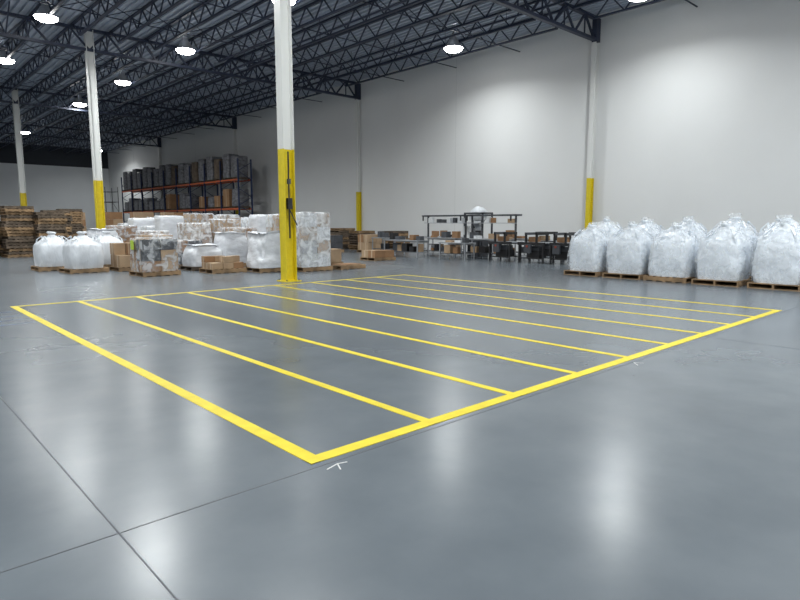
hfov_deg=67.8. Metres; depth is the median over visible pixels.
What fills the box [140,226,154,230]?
pallet
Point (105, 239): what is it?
bag
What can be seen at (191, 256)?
pallet
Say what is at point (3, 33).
roof truss
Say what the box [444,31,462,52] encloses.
light
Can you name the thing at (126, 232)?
pallet
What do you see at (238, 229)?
pallet
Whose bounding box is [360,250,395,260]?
load
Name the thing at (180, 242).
pallet
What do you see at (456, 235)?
bench
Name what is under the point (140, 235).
pallet
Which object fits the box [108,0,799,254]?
wall
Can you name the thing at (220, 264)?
load
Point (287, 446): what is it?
floor markings
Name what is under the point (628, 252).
bag
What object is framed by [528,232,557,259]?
conveyor
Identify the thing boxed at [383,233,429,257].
work table
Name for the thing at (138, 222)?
pallet
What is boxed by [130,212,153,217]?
load
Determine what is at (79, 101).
light
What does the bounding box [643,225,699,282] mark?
bag
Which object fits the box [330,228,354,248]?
pallet stack
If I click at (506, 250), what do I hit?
work table
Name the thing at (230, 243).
pallet
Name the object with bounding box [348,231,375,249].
pallet stack
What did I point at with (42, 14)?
light
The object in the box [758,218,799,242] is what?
bag
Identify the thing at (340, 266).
wooden pallet
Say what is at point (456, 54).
trim
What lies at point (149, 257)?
pallet
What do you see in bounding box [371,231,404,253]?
work table
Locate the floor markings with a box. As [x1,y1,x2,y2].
[0,275,781,464]
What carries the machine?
on the floor
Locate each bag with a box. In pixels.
[31,231,67,271]
[59,231,108,273]
[95,231,122,267]
[564,224,610,276]
[595,218,622,239]
[602,223,652,279]
[635,221,666,234]
[636,220,661,240]
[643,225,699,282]
[667,219,708,245]
[691,223,752,286]
[712,217,757,278]
[747,223,799,291]
[752,217,799,278]
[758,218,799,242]
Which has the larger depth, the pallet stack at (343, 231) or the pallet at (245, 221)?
the pallet stack at (343, 231)
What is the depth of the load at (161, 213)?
36.07 m
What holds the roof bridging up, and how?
attached to the roof
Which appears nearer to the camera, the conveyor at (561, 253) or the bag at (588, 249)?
the bag at (588, 249)
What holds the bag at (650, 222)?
on the floor
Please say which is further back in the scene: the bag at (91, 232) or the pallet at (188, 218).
the pallet at (188, 218)
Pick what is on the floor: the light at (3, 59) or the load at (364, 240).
the load at (364, 240)
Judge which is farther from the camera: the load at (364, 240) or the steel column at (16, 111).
the steel column at (16, 111)
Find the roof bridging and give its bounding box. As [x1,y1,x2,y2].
[0,0,697,152]
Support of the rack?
on the floor
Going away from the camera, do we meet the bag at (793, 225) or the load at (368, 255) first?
the bag at (793, 225)
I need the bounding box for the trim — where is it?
[110,54,456,230]
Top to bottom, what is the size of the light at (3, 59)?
0.860 m
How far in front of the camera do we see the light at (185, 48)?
28.55 m
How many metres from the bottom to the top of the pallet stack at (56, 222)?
2.114 m
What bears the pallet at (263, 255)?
on the floor
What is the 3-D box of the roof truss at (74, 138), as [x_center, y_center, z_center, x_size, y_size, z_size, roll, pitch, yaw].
[-43.567,-14.614,46.464,48.860,1.120,2.631,-7,10,-42]
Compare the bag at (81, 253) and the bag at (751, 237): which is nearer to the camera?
the bag at (751, 237)
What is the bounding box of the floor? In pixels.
[0,249,799,599]
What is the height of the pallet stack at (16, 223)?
2.396 m
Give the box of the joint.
[0,252,793,599]
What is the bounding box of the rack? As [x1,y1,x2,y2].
[121,154,252,223]
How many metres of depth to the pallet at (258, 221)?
24.88 m
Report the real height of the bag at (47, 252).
1.333 m
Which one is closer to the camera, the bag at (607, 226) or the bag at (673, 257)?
the bag at (673, 257)
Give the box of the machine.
[463,206,492,256]
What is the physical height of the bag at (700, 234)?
1.846 m
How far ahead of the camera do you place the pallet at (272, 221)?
21.62 m
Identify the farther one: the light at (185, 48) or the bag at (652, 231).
the light at (185, 48)
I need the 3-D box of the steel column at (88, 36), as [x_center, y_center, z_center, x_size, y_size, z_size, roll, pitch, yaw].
[-14.494,-7.347,28.343,0.500,10.500,0.500,-7,10,-42]
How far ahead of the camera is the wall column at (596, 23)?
26.65 m
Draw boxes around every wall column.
[157,138,162,197]
[232,117,238,214]
[355,83,361,230]
[585,18,600,229]
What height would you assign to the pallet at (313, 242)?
1.994 m
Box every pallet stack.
[0,206,35,257]
[30,212,68,242]
[40,210,72,239]
[56,209,83,236]
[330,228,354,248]
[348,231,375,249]
[384,231,409,248]
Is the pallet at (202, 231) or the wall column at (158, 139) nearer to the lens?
the pallet at (202, 231)
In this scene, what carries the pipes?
hanging from the roof
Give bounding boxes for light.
[0,45,14,63]
[21,125,29,133]
[34,1,58,22]
[73,95,86,106]
[115,71,130,85]
[176,37,194,54]
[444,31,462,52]
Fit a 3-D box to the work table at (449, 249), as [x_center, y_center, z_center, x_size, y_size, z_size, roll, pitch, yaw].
[2.532,-2.299,26.573,0.700,0.949,1.600,-7,10,-42]
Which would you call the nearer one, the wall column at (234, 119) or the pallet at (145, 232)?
the pallet at (145, 232)
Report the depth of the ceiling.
30.45 m
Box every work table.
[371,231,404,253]
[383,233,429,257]
[423,230,463,252]
[438,238,475,259]
[506,230,533,256]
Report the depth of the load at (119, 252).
20.17 m
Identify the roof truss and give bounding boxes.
[0,1,356,98]
[0,86,232,128]
[0,122,157,146]
[488,0,595,40]
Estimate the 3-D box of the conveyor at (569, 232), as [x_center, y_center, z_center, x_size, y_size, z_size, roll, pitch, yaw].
[7.432,-2.194,24.691,0.950,1.230,1.200,-7,10,-42]
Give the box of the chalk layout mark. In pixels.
[326,362,637,469]
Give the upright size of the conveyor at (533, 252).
1.230 m
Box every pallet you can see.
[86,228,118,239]
[105,225,136,242]
[128,218,154,230]
[129,237,180,276]
[135,234,172,238]
[136,230,168,234]
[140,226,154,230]
[154,215,183,238]
[177,222,212,243]
[177,239,201,267]
[180,243,221,270]
[183,213,213,223]
[208,219,240,242]
[214,214,238,218]
[214,231,247,266]
[221,227,256,239]
[241,217,248,227]
[245,230,280,272]
[249,214,278,231]
[266,214,279,231]
[296,212,332,271]
[331,263,365,269]
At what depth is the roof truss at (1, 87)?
44.16 m
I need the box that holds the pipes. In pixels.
[25,0,570,154]
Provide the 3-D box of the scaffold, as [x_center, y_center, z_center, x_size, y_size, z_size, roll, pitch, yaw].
[-31.875,-9.630,65.360,1.370,5.397,2.120,-7,10,-42]
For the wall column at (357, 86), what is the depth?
38.94 m
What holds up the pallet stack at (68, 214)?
on the floor
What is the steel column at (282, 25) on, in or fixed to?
on the floor
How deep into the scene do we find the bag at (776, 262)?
14.58 m
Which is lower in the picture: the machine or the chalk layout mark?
the chalk layout mark
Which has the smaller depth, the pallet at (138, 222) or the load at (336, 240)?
the pallet at (138, 222)
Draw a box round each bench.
[422,215,466,256]
[460,214,521,259]
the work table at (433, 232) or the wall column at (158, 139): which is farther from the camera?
the wall column at (158, 139)
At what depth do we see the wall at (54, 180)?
72.17 m
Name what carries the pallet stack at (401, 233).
on the floor
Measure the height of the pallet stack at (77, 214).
2.396 m
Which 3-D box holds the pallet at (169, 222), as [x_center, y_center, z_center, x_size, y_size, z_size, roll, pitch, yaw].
[-10.697,-2.952,27.685,1.200,1.956,1.000,-7,10,-42]
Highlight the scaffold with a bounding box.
[103,187,118,211]
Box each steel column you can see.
[11,89,26,205]
[84,30,105,228]
[274,0,301,281]
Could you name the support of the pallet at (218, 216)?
on the floor
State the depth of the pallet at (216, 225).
25.41 m
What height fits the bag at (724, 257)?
1.695 m
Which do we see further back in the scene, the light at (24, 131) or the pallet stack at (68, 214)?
the light at (24, 131)
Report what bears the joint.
on the floor
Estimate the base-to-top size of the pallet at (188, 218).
2.074 m
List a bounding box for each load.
[80,212,86,234]
[105,212,122,225]
[109,243,130,271]
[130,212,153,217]
[160,212,182,215]
[199,255,246,273]
[330,235,343,251]
[331,248,342,263]
[357,234,383,252]
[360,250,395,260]
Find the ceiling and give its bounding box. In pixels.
[0,0,648,149]
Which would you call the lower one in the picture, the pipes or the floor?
the floor
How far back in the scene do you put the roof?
30.33 m
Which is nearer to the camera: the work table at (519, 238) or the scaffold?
the work table at (519, 238)
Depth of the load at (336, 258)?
22.54 m
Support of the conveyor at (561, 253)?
on the floor
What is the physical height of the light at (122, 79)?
0.860 m
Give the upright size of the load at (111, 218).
2.233 m
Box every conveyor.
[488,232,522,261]
[517,232,554,263]
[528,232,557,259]
[549,233,577,264]
[562,232,580,261]
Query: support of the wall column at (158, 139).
on the floor
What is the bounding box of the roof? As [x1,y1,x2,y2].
[0,0,664,153]
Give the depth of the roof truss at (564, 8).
23.99 m
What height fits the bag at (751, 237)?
1.898 m
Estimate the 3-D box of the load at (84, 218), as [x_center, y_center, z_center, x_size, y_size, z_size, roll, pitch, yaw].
[-20.170,-4.301,36.906,1.200,2.233,1.000,-7,10,-42]
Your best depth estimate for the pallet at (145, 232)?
25.34 m
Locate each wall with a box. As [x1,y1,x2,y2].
[0,142,110,230]
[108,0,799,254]
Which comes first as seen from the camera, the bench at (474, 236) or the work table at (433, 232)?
the bench at (474, 236)

